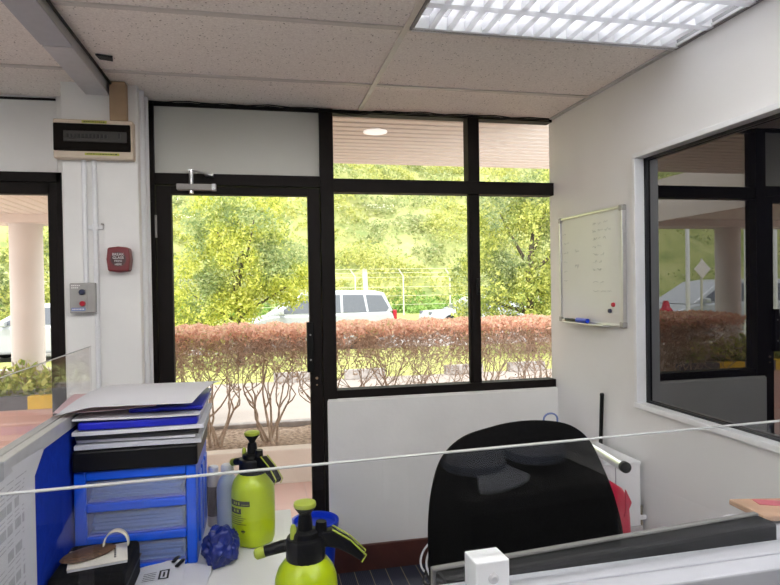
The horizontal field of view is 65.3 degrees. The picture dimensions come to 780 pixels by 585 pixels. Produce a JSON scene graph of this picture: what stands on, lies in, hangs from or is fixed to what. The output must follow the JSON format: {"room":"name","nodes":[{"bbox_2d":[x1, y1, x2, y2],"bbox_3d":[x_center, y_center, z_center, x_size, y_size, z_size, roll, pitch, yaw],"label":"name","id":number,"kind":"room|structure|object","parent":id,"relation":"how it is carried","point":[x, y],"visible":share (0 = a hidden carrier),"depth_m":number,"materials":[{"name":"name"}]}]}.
{"room":"office","nodes":[
{"label":"office","id":0,"kind":"room"},
{"bbox_2d":[0,408,52,448],"bbox_3d":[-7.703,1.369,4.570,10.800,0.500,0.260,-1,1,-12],"label":"pavement","id":1,"kind":"structure","parent":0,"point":[14,424],"depth_m":5.38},
{"bbox_2d":[0,394,51,410],"bbox_3d":[-3.681,0.988,5.338,2.600,0.115,0.095,-1,1,-12],"label":"kerb","id":2,"kind":"object","parent":1,"relation":"on","point":[44,401],"visible":0.49,"depth_m":5.39,"materials":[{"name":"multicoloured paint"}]},
{"bbox_3d":[-7.717,1.079,4.610,10.800,0.080,0.170,-1,1,-12],"label":"planting bed","id":3,"kind":"object","parent":1,"relation":"on","visible":0},
{"bbox_2d":[0,366,12,396],"bbox_3d":[-3.572,0.830,5.460,0.361,0.398,0.215,-1,1,10],"label":"leafy shrub","id":4,"kind":"object","parent":3,"relation":"on","point":[3,388],"visible":0.85,"depth_m":5.46,"materials":[{"name":"green plant"}]},
{"bbox_2d":[4,359,43,395],"bbox_3d":[-3.316,0.804,5.518,0.365,0.415,0.232,-1,1,-12],"label":"leafy shrub","id":5,"kind":"object","parent":3,"relation":"on","point":[28,386],"visible":0.91,"depth_m":5.50,"materials":[{"name":"green plant"}]},
{"bbox_2d":[35,364,51,394],"bbox_3d":[-3.076,0.822,5.568,0.300,0.373,0.218,-1,1,-12],"label":"leafy shrub","id":6,"kind":"object","parent":3,"relation":"on","point":[44,377],"visible":0.4,"depth_m":5.52,"materials":[{"name":"green plant"}]},
{"bbox_2d":[0,81,557,544],"bbox_3d":[-1.903,0.222,2.796,5.841,2.550,0.340,-1,1,-12],"label":"wall","id":7,"kind":"structure","parent":0,"point":[376,501],"depth_m":2.91,"materials":[{"name":"paint"}]},
{"bbox_2d":[0,96,55,100],"bbox_3d":[-3.146,-0.894,2.579,3.160,0.016,0.017,-1,1,-12],"label":"cable","id":8,"kind":"object","parent":7,"relation":"attached to","point":[1,97],"visible":1,"depth_m":2.88,"materials":[{"name":"black plastic"}]},
{"bbox_2d":[0,171,66,415],"bbox_3d":[-2.217,0.469,2.827,1.330,2.066,0.080,-1,1,-12],"label":"door","id":9,"kind":"structure","parent":7,"relation":"in","point":[49,184],"depth_m":2.92,"materials":[{"name":"brown metal"}]},
{"bbox_2d":[70,283,96,312],"bbox_3d":[-1.363,0.025,2.703,0.106,0.134,0.063,-1,1,-12],"label":"station","id":10,"kind":"object","parent":7,"relation":"attached to","point":[83,296],"visible":1,"depth_m":2.69,"materials":[{"name":"grey plastic"}]},
{"bbox_2d":[81,160,88,282],"bbox_3d":[-1.364,-0.316,2.721,0.020,0.550,0.021,-1,1,-12],"label":"conduit","id":11,"kind":"object","parent":7,"relation":"attached to","point":[83,162],"visible":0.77,"depth_m":2.71,"materials":[{"name":"white plastic"}]},
{"bbox_2d":[53,119,135,161],"bbox_3d":[-1.312,-0.677,2.703,0.329,0.172,0.074,-1,1,-12],"label":"box","id":12,"kind":"object","parent":7,"relation":"attached to","point":[73,139],"visible":1,"depth_m":2.68,"materials":[{"name":"beige plastic"}]},
{"bbox_2d":[88,160,103,388],"bbox_3d":[-1.313,0.074,2.735,0.062,1.330,0.029,-1,1,-12],"label":"conduit","id":13,"kind":"object","parent":7,"relation":"attached to","point":[95,226],"visible":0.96,"depth_m":2.73,"materials":[{"name":"white plastic"}]},
{"bbox_2d":[109,81,127,120],"bbox_3d":[-1.218,-0.852,2.731,0.068,0.174,0.055,-1,1,-12],"label":"duct","id":14,"kind":"object","parent":7,"relation":"attached to","point":[118,91],"visible":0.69,"depth_m":2.71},
{"bbox_2d":[106,246,132,271],"bbox_3d":[-1.213,-0.148,2.729,0.100,0.114,0.072,-1,1,-12],"label":"fire alarm","id":15,"kind":"object","parent":7,"relation":"attached to","point":[119,259],"visible":1,"depth_m":2.70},
{"bbox_2d":[139,90,149,383],"bbox_3d":[-1.145,0.272,2.856,0.027,2.426,0.028,-1,1,-12],"label":"conduit","id":16,"kind":"object","parent":7,"relation":"attached to","point":[141,92],"visible":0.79,"depth_m":2.84,"materials":[{"name":"white plastic"}]},
{"bbox_2d":[144,96,153,383],"bbox_3d":[-1.158,0.271,2.945,0.021,2.426,0.022,-1,1,-12],"label":"conduit","id":17,"kind":"object","parent":7,"relation":"attached to","point":[145,97],"visible":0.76,"depth_m":2.93,"materials":[{"name":"white plastic"}]},
{"bbox_2d":[148,101,319,382],"bbox_3d":[-0.777,0.261,3.134,0.854,2.428,0.080,-1,1,-12],"label":"door frame","id":18,"kind":"structure","parent":7,"relation":"in","point":[266,147],"depth_m":3.10,"materials":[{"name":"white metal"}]},
{"bbox_2d":[155,169,324,510],"bbox_3d":[-0.751,0.424,3.098,0.817,2.083,0.125,-1,1,-12],"label":"door","id":19,"kind":"structure","parent":18,"relation":"attached to","point":[164,208],"depth_m":3.13,"materials":[{"name":"brown metal"}]},
{"bbox_2d":[148,100,548,120],"bbox_3d":[-0.188,-0.941,3.185,2.201,0.038,0.030,-1,1,-12],"label":"cable","id":20,"kind":"object","parent":7,"relation":"attached to","point":[150,101],"visible":0.96,"depth_m":3.17,"materials":[{"name":"black plastic"}]},
{"bbox_2d":[334,537,427,573],"bbox_3d":[0.330,1.388,3.312,1.301,0.135,0.024,-1,1,-12],"label":"baseboard","id":21,"kind":"structure","parent":7,"relation":"attached to","point":[380,555],"depth_m":3.22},
{"bbox_2d":[318,109,555,511],"bbox_3d":[0.289,0.242,3.353,1.323,2.428,0.098,-1,1,-12],"label":"window","id":22,"kind":"structure","parent":7,"relation":"in","point":[471,187],"depth_m":3.30,"materials":[{"name":"brown metal"}]},
{"bbox_2d":[0,0,665,118],"bbox_3d":[-1.125,-0.918,-0.198,6.150,0.016,6.500,-1,1,-12],"label":"ceiling","id":23,"kind":"structure","parent":0,"point":[136,40],"depth_m":2.50,"materials":[{"name":"tile"}]},
{"bbox_2d":[0,0,108,94],"bbox_3d":[-0.951,-0.899,1.044,0.104,0.055,3.455,-1,1,-12],"label":"beam","id":24,"kind":"structure","parent":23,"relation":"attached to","point":[36,16],"depth_m":2.16,"materials":[{"name":"grey paint"}]},
{"bbox_2d":[46,0,111,83],"bbox_3d":[-0.895,-0.913,1.079,0.017,0.013,3.300,-1,1,-12],"label":"cable","id":25,"kind":"object","parent":24,"relation":"attached to","point":[51,5],"visible":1,"depth_m":2.20,"materials":[{"name":"black plastic"}]},
{"bbox_2d":[0,0,588,110],"bbox_3d":[-1.264,-0.904,-0.288,5.841,0.010,6.380,-1,1,-12],"label":"grid","id":26,"kind":"object","parent":23,"relation":"attached to","point":[404,29],"visible":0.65,"depth_m":2.39,"materials":[{"name":"metal"}]},
{"bbox_2d":[409,0,762,50],"bbox_3d":[0.667,-1.009,2.017,1.094,0.111,0.612,-1,1,-12],"label":"ceiling light","id":27,"kind":"object","parent":23,"relation":"attached to","point":[646,24],"visible":0.98,"depth_m":2.16,"materials":[{"name":"white plastic"}]},
{"bbox_2d":[337,564,428,584],"bbox_3d":[-1.084,1.550,-0.178,6.150,0.060,6.480,-1,1,-12],"label":"floor","id":28,"kind":"structure","parent":0,"point":[411,574],"depth_m":3.13,"materials":[{"name":"carpet"}]},
{"bbox_2d":[0,412,82,584],"bbox_3d":[-0.788,0.916,1.245,0.052,1.164,1.430,-1,1,-12],"label":"partition","id":29,"kind":"structure","parent":28,"relation":"on","point":[55,518],"depth_m":1.49,"materials":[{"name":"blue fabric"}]},
{"bbox_2d":[0,447,43,584],"bbox_3d":[-0.723,0.557,1.052,0.020,0.404,0.691,-1,1,-12],"label":"notice sheet","id":30,"kind":"object","parent":29,"relation":"attached to","point":[18,555],"visible":0.96,"depth_m":1.28,"materials":[{"name":"white paper"}]},
{"bbox_2d":[185,509,291,584],"bbox_3d":[0.238,1.114,1.484,2.053,0.730,1.475,-1,1,-12],"label":"desk","id":31,"kind":"object","parent":28,"relation":"on","point":[246,570],"visible":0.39,"depth_m":1.69,"materials":[{"name":"laminate"}]},
{"bbox_2d":[47,541,141,584],"bbox_3d":[-0.737,0.715,1.530,0.175,0.095,0.208,-1,1,-12],"label":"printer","id":32,"kind":"object","parent":31,"relation":"on","point":[127,573],"visible":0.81,"depth_m":1.46,"materials":[{"name":"black plastic"}]},
{"bbox_2d":[66,542,127,572],"bbox_3d":[-0.732,0.663,1.526,0.134,0.008,0.112,-1,1,-24],"label":"notepad","id":33,"kind":"object","parent":32,"relation":"on","point":[118,555],"visible":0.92,"depth_m":1.50,"materials":[{"name":"white paper"}]},
{"bbox_2d":[59,528,129,563],"bbox_3d":[-0.747,0.635,1.536,0.074,0.050,0.162,0,1,41],"label":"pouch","id":34,"kind":"object","parent":33,"relation":"on","point":[94,551],"visible":1,"depth_m":1.52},
{"bbox_2d":[74,440,207,567],"bbox_3d":[-0.728,0.621,1.836,0.322,0.278,0.335,-1,1,-12],"label":"drawer unit","id":35,"kind":"object","parent":31,"relation":"on","point":[193,495],"visible":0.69,"depth_m":1.68,"materials":[{"name":"blue plastic"}]},
{"bbox_2d":[88,483,185,503],"bbox_3d":[-0.728,0.569,1.823,0.252,0.002,0.299,-1,1,-12],"label":"tray","id":36,"kind":"object","parent":35,"relation":"attached to","point":[167,498],"depth_m":1.68,"materials":[{"name":"blue plastic"}]},
{"bbox_2d":[90,473,185,499],"bbox_3d":[-0.729,0.543,1.821,0.241,0.042,0.283,-1,1,-12],"label":"pile","id":37,"kind":"object","parent":36,"relation":"in","point":[177,485],"visible":0.34,"depth_m":1.69,"materials":[{"name":"paper"}]},
{"bbox_2d":[88,516,186,536],"bbox_3d":[-0.727,0.659,1.824,0.252,0.002,0.299,-1,1,-12],"label":"tray","id":38,"kind":"object","parent":35,"relation":"attached to","point":[179,529],"depth_m":1.68,"materials":[{"name":"blue plastic"}]},
{"bbox_2d":[91,505,185,532],"bbox_3d":[-0.729,0.632,1.823,0.238,0.051,0.280,-1,1,-12],"label":"pile","id":39,"kind":"object","parent":38,"relation":"in","point":[157,517],"visible":0.42,"depth_m":1.69,"materials":[{"name":"paper"}]},
{"bbox_2d":[72,426,207,472],"bbox_3d":[-0.729,0.452,1.824,0.322,0.056,0.335,-1,1,-12],"label":"box","id":40,"kind":"object","parent":35,"relation":"on","point":[107,459],"visible":0.61,"depth_m":1.66,"materials":[{"name":"black plastic"}]},
{"bbox_2d":[74,416,208,450],"bbox_3d":[-0.724,0.414,1.823,0.330,0.014,0.321,-1,1,-12],"label":"bundle","id":41,"kind":"object","parent":40,"relation":"on","point":[198,438],"visible":0.33,"depth_m":1.67,"materials":[{"name":"paper"}]},
{"bbox_2d":[76,433,196,442],"bbox_3d":[-0.727,0.402,1.826,0.313,0.010,0.317,-1,1,-12],"label":"bundle","id":42,"kind":"object","parent":41,"relation":"on","point":[193,434],"visible":0.09,"depth_m":1.68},
{"bbox_2d":[75,428,199,440],"bbox_3d":[-0.727,0.390,1.823,0.320,0.013,0.322,-1,1,-12],"label":"folder","id":43,"kind":"object","parent":42,"relation":"on","point":[193,430],"visible":0.17,"depth_m":1.67,"materials":[{"name":"black"}]},
{"bbox_2d":[72,403,211,436],"bbox_3d":[-0.719,0.375,1.818,0.340,0.014,0.332,-1,1,-12],"label":"bundle","id":44,"kind":"object","parent":43,"relation":"on","point":[201,423],"visible":0.26,"depth_m":1.66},
{"bbox_2d":[78,401,207,430],"bbox_3d":[-0.718,0.356,1.817,0.312,0.024,0.323,-1,1,-12],"label":"folder","id":45,"kind":"object","parent":44,"relation":"on","point":[178,420],"visible":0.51,"depth_m":1.66,"materials":[{"name":"plastic"}]},
{"bbox_2d":[72,392,211,420],"bbox_3d":[-0.718,0.337,1.813,0.334,0.009,0.336,-1,1,-12],"label":"bundle","id":46,"kind":"object","parent":45,"relation":"on","point":[123,413],"visible":0.34,"depth_m":1.68,"materials":[{"name":"paper"}]},
{"bbox_2d":[129,388,210,412],"bbox_3d":[-0.658,0.325,1.851,0.197,0.011,0.310,-1,1,-12],"label":"folder","id":47,"kind":"object","parent":46,"relation":"on","point":[199,402],"visible":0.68,"depth_m":1.72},
{"bbox_2d":[53,394,155,413],"bbox_3d":[-0.813,0.315,1.784,0.255,0.008,0.295,-1,1,-18],"label":"sheet","id":48,"kind":"object","parent":47,"relation":"on","point":[74,397],"visible":0.28,"depth_m":1.68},
{"bbox_2d":[56,381,218,415],"bbox_3d":[-0.717,0.302,1.797,0.344,0.034,0.384,-1,1,-3],"label":"sheet","id":49,"kind":"object","parent":48,"relation":"on","point":[179,392],"visible":1,"depth_m":1.73,"materials":[{"name":"paper"}]},
{"bbox_2d":[139,536,186,559],"bbox_3d":[-0.725,0.721,1.823,0.240,0.042,0.282,-1,1,-12],"label":"pile","id":50,"kind":"object","parent":35,"relation":"in","point":[172,547],"visible":0.2,"depth_m":1.71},
{"bbox_2d":[140,548,186,562],"bbox_3d":[-0.726,0.746,1.825,0.252,0.002,0.299,-1,1,-12],"label":"tray","id":51,"kind":"object","parent":35,"relation":"attached to","point":[158,560],"depth_m":1.70,"materials":[{"name":"blue plastic"}]},
{"bbox_2d":[135,559,184,584],"bbox_3d":[-0.610,0.752,1.601,0.140,0.013,0.205,-1,1,-12],"label":"sheet","id":52,"kind":"object","parent":31,"relation":"on","point":[164,573],"visible":0.87,"depth_m":1.62,"materials":[{"name":"white"}]},
{"bbox_2d":[180,564,211,584],"bbox_3d":[-0.519,0.752,1.595,0.086,0.005,0.160,-1,1,-9],"label":"sheet","id":53,"kind":"object","parent":31,"relation":"on","point":[196,574],"visible":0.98,"depth_m":1.62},
{"bbox_2d":[207,465,219,526],"bbox_3d":[-0.572,0.659,1.974,0.041,0.194,0.041,-1,1,-12],"label":"bottle","id":54,"kind":"object","parent":31,"relation":"on","point":[212,481],"visible":0.7,"depth_m":1.96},
{"bbox_2d":[200,524,239,569],"bbox_3d":[-0.473,0.703,1.704,0.103,0.108,0.104,0,1,39],"label":"ball","id":55,"kind":"object","parent":31,"relation":"on","point":[220,547],"visible":1,"depth_m":1.67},
{"bbox_2d":[217,463,235,528],"bbox_3d":[-0.514,0.649,1.931,0.070,0.212,0.070,-1,1,-12],"label":"spray bottle","id":56,"kind":"object","parent":31,"relation":"on","point":[224,485],"visible":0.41,"depth_m":1.90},
{"bbox_2d":[230,430,282,547],"bbox_3d":[-0.405,0.587,1.840,0.220,0.336,0.130,-1,1,17],"label":"sprayer","id":57,"kind":"object","parent":31,"relation":"on","point":[252,493],"visible":0.9,"depth_m":1.79,"materials":[{"name":"plastic"}]},
{"bbox_2d":[231,473,274,547],"bbox_3d":[-0.414,0.644,1.844,0.129,0.222,0.129,-1,1,-12],"label":"bottle","id":58,"kind":"object","parent":57,"relation":"attached to","point":[252,494],"depth_m":1.79,"materials":[{"name":"green"}]},
{"bbox_2d":[253,498,366,584],"bbox_3d":[-0.163,0.594,1.255,0.220,0.328,0.130,-1,1,17],"label":"sprayer","id":59,"kind":"object","parent":31,"relation":"on","point":[306,562],"visible":1,"depth_m":1.24,"materials":[{"name":"plastic"}]},
{"bbox_2d":[275,554,337,584],"bbox_3d":[-0.173,0.647,1.259,0.129,0.222,0.129,-1,1,-12],"label":"bottle","id":60,"kind":"object","parent":59,"relation":"attached to","point":[296,569],"depth_m":1.22,"materials":[{"name":"green"}]},
{"bbox_2d":[431,511,776,584],"bbox_3d":[0.368,0.572,0.938,0.616,0.360,0.220,-1,1,-18],"label":"partition","id":61,"kind":"object","parent":31,"relation":"on","point":[749,527],"visible":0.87,"depth_m":0.96,"materials":[{"name":"black plastic"}]},
{"bbox_2d":[772,521,779,539],"bbox_3d":[0.804,0.593,1.181,0.355,0.299,0.112,-1,1,-12],"label":"tray","id":62,"kind":"object","parent":31,"relation":"on","point":[776,522],"visible":0.02,"depth_m":1.14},
{"bbox_2d":[729,498,779,520],"bbox_3d":[0.792,0.434,1.219,0.178,0.021,0.095,-1,1,-9],"label":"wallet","id":63,"kind":"object","parent":62,"relation":"on","point":[767,508],"visible":0.8,"depth_m":1.21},
{"bbox_2d":[292,511,338,563],"bbox_3d":[-0.365,1.290,2.980,0.235,0.361,0.235,-1,1,-12],"label":"waste bin","id":64,"kind":"object","parent":28,"relation":"on","point":[331,518],"visible":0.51,"depth_m":3.02,"materials":[{"name":"blue plastic"}]},
{"bbox_2d":[428,420,622,584],"bbox_3d":[0.429,0.920,1.589,0.595,1.107,0.581,-1,1,-12],"label":"office chair","id":65,"kind":"object","parent":28,"relation":"on","point":[514,499],"visible":0.78,"depth_m":1.67,"materials":[{"name":"black fabric"}]},
{"bbox_2d":[590,441,630,472],"bbox_3d":[0.898,1.054,2.699,0.043,0.801,0.684,-1,1,-4],"label":"tube","id":66,"kind":"object","parent":28,"relation":"on","point":[625,467],"visible":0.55,"depth_m":2.44,"materials":[{"name":"silver metal"}]},
{"bbox_2d":[443,539,779,584],"bbox_3d":[0.420,0.898,0.721,2.150,1.174,0.064,-1,1,-13],"label":"wall","id":67,"kind":"structure","parent":28,"relation":"on","point":[758,563],"depth_m":0.69,"materials":[{"name":"white"}]},
{"bbox_2d":[0,420,779,584],"bbox_3d":[0.408,0.237,0.738,2.100,0.152,0.036,-1,1,-15],"label":"screen","id":68,"kind":"object","parent":67,"relation":"on","point":[488,566],"visible":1,"depth_m":0.64,"materials":[{"name":"clear glass"}]},
{"bbox_2d":[593,442,642,531],"bbox_3d":[0.958,1.094,2.802,0.217,0.716,0.360,-1,1,-12],"label":"pedestal","id":69,"kind":"object","parent":28,"relation":"on","point":[630,482],"visible":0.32,"depth_m":2.64,"materials":[{"name":"white metal"}]},
{"bbox_2d":[609,480,631,533],"bbox_3d":[0.850,1.087,2.361,0.168,0.743,0.096,-1,1,-12],"label":"bag","id":70,"kind":"object","parent":28,"relation":"on","point":[623,501],"visible":0.2,"depth_m":2.32,"materials":[{"name":"fabric"}]},
{"bbox_2d":[549,0,779,529],"bbox_3d":[1.663,0.194,0.376,0.120,2.550,6.436,-1,1,-12],"label":"wall","id":71,"kind":"structure","parent":0,"point":[732,70],"depth_m":2.62,"materials":[{"name":"paint"}]},
{"bbox_2d":[558,204,626,327],"bbox_3d":[0.988,-0.122,3.066,0.062,0.566,0.606,-1,1,-12],"label":"whiteboard","id":72,"kind":"object","parent":71,"relation":"attached to","point":[592,245],"visible":1,"depth_m":3.02,"materials":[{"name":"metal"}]},
{"bbox_2d":[561,321,609,326],"bbox_3d":[0.981,0.158,3.075,0.042,0.007,0.400,-1,1,-12],"label":"tray","id":73,"kind":"object","parent":72,"relation":"on","point":[592,323],"depth_m":2.98,"materials":[{"name":"metal"}]},
{"bbox_2d":[599,393,603,443],"bbox_3d":[1.034,0.971,3.003,0.021,0.956,0.067,-1,1,-27],"label":"rod","id":74,"kind":"object","parent":71,"relation":"attached to","point":[601,411],"visible":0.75,"depth_m":2.98,"materials":[{"name":"plastic"}]},
{"bbox_2d":[550,0,757,119],"bbox_3d":[1.581,-0.956,0.320,0.022,0.010,6.380,-1,1,-12],"label":"trim","id":75,"kind":"structure","parent":71,"relation":"attached to","point":[738,9],"depth_m":2.62,"materials":[{"name":"grey paint"}]},
{"bbox_2d":[632,102,779,453],"bbox_3d":[1.348,-0.042,1.645,0.076,1.127,2.194,-1,1,-12],"label":"window","id":76,"kind":"structure","parent":71,"relation":"in","point":[706,201],"depth_m":2.31,"materials":[{"name":"white paint"}]},
{"bbox_3d":[4.552,-1.192,5.035,12.950,0.120,1.400,-1,1,-12],"label":"roof","id":77,"kind":"structure","parent":0,"visible":0},
{"bbox_2d":[333,116,548,168],"bbox_3d":[4.549,-1.107,5.056,12.950,0.050,1.400,-1,1,-12],"label":"soffit","id":78,"kind":"structure","parent":77,"relation":"attached to","point":[406,141],"depth_m":4.11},
{"label":"outside","id":79,"kind":"structure","parent":0,"visible":0},
{"bbox_2d":[0,163,549,316],"bbox_3d":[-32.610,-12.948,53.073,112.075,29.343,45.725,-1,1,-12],"label":"grassy hillside","id":80,"kind":"structure","parent":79,"point":[419,222],"depth_m":45.67,"materials":[{"name":"plant"}]},
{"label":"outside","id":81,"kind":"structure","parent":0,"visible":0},
{"bbox_2d":[207,481,311,517],"bbox_3d":[-0.811,1.617,3.931,24.000,0.300,1.440,-1,1,-12],"label":"pavement","id":82,"kind":"structure","parent":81,"point":[286,494],"depth_m":4.40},
{"bbox_2d":[206,444,311,483],"bbox_3d":[4.305,1.257,5.801,13.200,0.312,0.120,-1,1,-12],"label":"wall","id":83,"kind":"structure","parent":82,"relation":"on","point":[286,455],"depth_m":4.65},
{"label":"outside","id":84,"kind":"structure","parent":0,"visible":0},
{"bbox_2d":[206,425,310,450],"bbox_3d":[4.192,1.320,6.334,13.000,0.344,0.990,-1,1,-12],"label":"planting bed","id":85,"kind":"object","parent":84,"point":[234,438],"visible":0.02,"depth_m":5.29,"materials":[{"name":"soil"}]},
{"bbox_2d":[175,323,188,381],"bbox_3d":[-1.921,0.787,4.983,0.516,1.062,1.325,-1,1,-12],"label":"shrub","id":86,"kind":"object","parent":85,"relation":"on","point":[179,327],"visible":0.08,"depth_m":4.89,"materials":[{"name":"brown plant"}]},
{"bbox_2d":[175,321,242,447],"bbox_3d":[-1.496,0.776,5.163,0.526,1.068,1.288,-1,1,-12],"label":"shrub","id":87,"kind":"object","parent":85,"relation":"on","point":[203,335],"visible":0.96,"depth_m":4.85,"materials":[{"name":"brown plant"}]},
{"bbox_2d":[237,320,300,444],"bbox_3d":[-0.994,0.769,5.026,0.533,1.073,0.920,-1,1,-12],"label":"shrub","id":88,"kind":"object","parent":85,"relation":"on","point":[275,331],"visible":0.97,"depth_m":4.98,"materials":[{"name":"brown plant"}]},
{"bbox_2d":[290,319,356,402],"bbox_3d":[-0.579,0.762,5.217,0.539,1.064,1.409,-1,1,-12],"label":"shrub","id":89,"kind":"object","parent":85,"relation":"on","point":[342,326],"visible":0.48,"depth_m":5.01,"materials":[{"name":"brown plant"}]},
{"bbox_2d":[348,318,418,386],"bbox_3d":[-0.059,0.755,5.197,0.526,1.064,1.120,-1,1,-12],"label":"shrub","id":90,"kind":"object","parent":85,"relation":"on","point":[374,330],"visible":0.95,"depth_m":5.14,"materials":[{"name":"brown plant"}]},
{"bbox_2d":[395,317,468,383],"bbox_3d":[0.377,0.748,5.340,0.542,1.062,1.458,-1,1,-12],"label":"shrub","id":91,"kind":"object","parent":85,"relation":"on","point":[426,326],"visible":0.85,"depth_m":5.17,"materials":[{"name":"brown plant"}]},
{"bbox_2d":[444,315,518,381],"bbox_3d":[0.805,0.738,5.513,0.536,1.065,1.164,-1,1,-12],"label":"shrub","id":92,"kind":"object","parent":85,"relation":"on","point":[490,324],"visible":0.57,"depth_m":5.31,"materials":[{"name":"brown plant"}]},
{"bbox_2d":[493,313,551,379],"bbox_3d":[1.256,0.726,5.652,0.533,1.073,1.264,-1,1,-12],"label":"shrub","id":93,"kind":"object","parent":85,"relation":"on","point":[527,322],"visible":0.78,"depth_m":5.41,"materials":[{"name":"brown plant"}]},
{"bbox_2d":[531,315,551,376],"bbox_3d":[1.676,0.723,5.713,0.539,1.066,1.289,-1,1,-12],"label":"shrub","id":94,"kind":"object","parent":85,"relation":"on","point":[545,346],"visible":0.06,"depth_m":5.84,"materials":[{"name":"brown plant"}]},
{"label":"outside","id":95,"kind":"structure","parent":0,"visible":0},
{"bbox_2d":[0,331,546,362],"bbox_3d":[-9.151,1.796,19.021,110.000,0.250,10.000,-1,1,-12],"label":"road","id":96,"kind":"structure","parent":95,"point":[48,355],"depth_m":17.57,"materials":[{"name":"asphalt"}]},
{"bbox_2d":[0,226,49,320],"bbox_3d":[-10.363,-0.403,17.615,3.980,4.328,2.393,-1,1,-16],"label":"bushy tree","id":97,"kind":"object","parent":96,"relation":"on","point":[4,259],"visible":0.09,"depth_m":17.21,"materials":[{"name":"green plant"}]},
{"bbox_2d":[0,303,50,357],"bbox_3d":[-8.625,0.974,15.547,4.396,1.460,2.020,-1,1,-12],"label":"car","id":98,"kind":"object","parent":96,"relation":"on","point":[5,327],"visible":0.12,"depth_m":14.61,"materials":[{"name":"silver metal"}]},
{"bbox_2d":[229,290,396,350],"bbox_3d":[-2.196,0.768,17.127,4.546,1.630,2.040,-1,1,-12],"label":"car","id":99,"kind":"object","parent":96,"relation":"on","point":[370,305],"visible":0.44,"depth_m":16.58,"materials":[{"name":"silver metal"}]},
{"bbox_2d":[419,296,525,318],"bbox_3d":[3.361,0.758,24.044,4.196,1.310,2.020,-1,1,-12],"label":"car","id":100,"kind":"object","parent":96,"relation":"on","point":[443,313],"visible":0.24,"depth_m":23.33,"materials":[{"name":"silver metal"}]},
{"bbox_3d":[-2.111,-0.881,5.058,0.080,0.390,1.410,-1,1,-12],"label":"beam","id":101,"kind":"structure","parent":0,"visible":0},
{"bbox_2d":[0,195,47,213],"bbox_3d":[-2.953,-0.728,4.178,2.000,0.050,2.820,-1,1,-12],"label":"soffit","id":102,"kind":"structure","parent":101,"relation":"attached to","point":[13,204],"depth_m":4.93,"materials":[{"name":"wood"}]},
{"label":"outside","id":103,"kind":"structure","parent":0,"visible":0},
{"bbox_2d":[178,310,550,324],"bbox_3d":[-11.559,1.677,30.265,110.000,0.300,13.000,-1,1,-12],"label":"verge","id":104,"kind":"structure","parent":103,"point":[414,316],"depth_m":32.88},
{"bbox_2d":[0,286,549,319],"bbox_3d":[1.014,0.496,37.982,51.356,2.035,5.272,-1,1,-12],"label":"creeper","id":105,"kind":"object","parent":104,"relation":"on","point":[409,309],"visible":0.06,"depth_m":37.44,"materials":[{"name":"plant"}]},
{"bbox_2d":[45,267,541,314],"bbox_3d":[-1.135,0.000,33.985,48.000,2.634,0.154,-1,1,-12],"label":"wire fence","id":106,"kind":"object","parent":104,"relation":"on","point":[403,304],"visible":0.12,"depth_m":34.42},
{"bbox_2d":[336,243,391,289],"bbox_3d":[-1.248,-0.502,29.883,2.998,3.750,2.992,-1,1,-12],"label":"young palm","id":107,"kind":"object","parent":104,"relation":"on","point":[364,270],"visible":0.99,"depth_m":29.79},
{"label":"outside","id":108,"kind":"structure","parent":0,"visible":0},
{"bbox_2d":[208,369,551,423],"bbox_3d":[-1.679,1.733,7.995,80.000,0.400,4.590,-1,1,-12],"label":"driveway","id":109,"kind":"structure","parent":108,"point":[298,408],"depth_m":8.88,"materials":[{"name":"concrete"}]},
{"bbox_2d":[0,367,51,395],"bbox_3d":[-7.713,1.334,4.803,10.880,1.065,0.200,-1,1,-12],"label":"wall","id":110,"kind":"structure","parent":109,"relation":"on","point":[40,371],"depth_m":5.62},
{"bbox_2d":[5,223,45,370],"bbox_3d":[-3.406,0.022,5.714,0.330,1.400,0.330,-1,1,-12],"label":"porch column","id":111,"kind":"structure","parent":110,"relation":"on","point":[26,252],"depth_m":5.60,"materials":[{"name":"paint"}]},
{"bbox_2d":[0,213,47,225],"bbox_3d":[-3.284,-0.853,5.712,2.100,0.425,0.360,-1,1,-12],"label":"beam","id":112,"kind":"structure","parent":111,"relation":"on","point":[4,218],"depth_m":5.53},
{"bbox_2d":[213,418,310,429],"bbox_3d":[4.082,1.337,6.848,13.200,0.435,0.100,-1,1,-12],"label":"kerb","id":113,"kind":"object","parent":109,"relation":"on","point":[307,421],"depth_m":5.70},
{"bbox_2d":[273,371,309,382],"bbox_3d":[-1.611,1.425,10.283,0.700,0.160,0.195,-1,1,-12],"label":"wheel stop","id":114,"kind":"object","parent":109,"relation":"on","point":[282,378],"visible":0.34,"depth_m":10.20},
{"bbox_2d":[344,368,384,379],"bbox_3d":[-0.438,1.403,10.534,0.700,0.160,0.195,-1,1,-12],"label":"wheel stop","id":115,"kind":"object","parent":109,"relation":"on","point":[349,375],"visible":0.54,"depth_m":10.45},
{"bbox_2d":[506,361,545,371],"bbox_3d":[2.495,1.349,11.161,0.700,0.160,0.195,-1,1,-12],"label":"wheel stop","id":116,"kind":"object","parent":109,"relation":"on","point":[513,364],"visible":0.48,"depth_m":11.07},
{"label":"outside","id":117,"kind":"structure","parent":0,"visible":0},
{"bbox_2d":[0,342,551,384],"bbox_3d":[-2.693,1.713,12.733,80.000,0.360,5.200,-1,1,-12],"label":"lawn","id":118,"kind":"structure","parent":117,"point":[8,364],"depth_m":12.69,"materials":[{"name":"plant"}]},
{"bbox_2d":[174,196,308,365],"bbox_3d":[-3.285,-0.449,12.843,3.696,4.086,2.253,-1,1,-12],"label":"bushy tree","id":119,"kind":"object","parent":118,"relation":"on","point":[240,300],"visible":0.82,"depth_m":12.40,"materials":[{"name":"green plant"}]},
{"bbox_2d":[444,168,550,351],"bbox_3d":[3.858,-0.972,14.733,5.246,4.862,2.414,-1,1,-10],"label":"bushy tree","id":120,"kind":"object","parent":118,"relation":"on","point":[523,208],"visible":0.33,"depth_m":14.16,"materials":[{"name":"green plant"}]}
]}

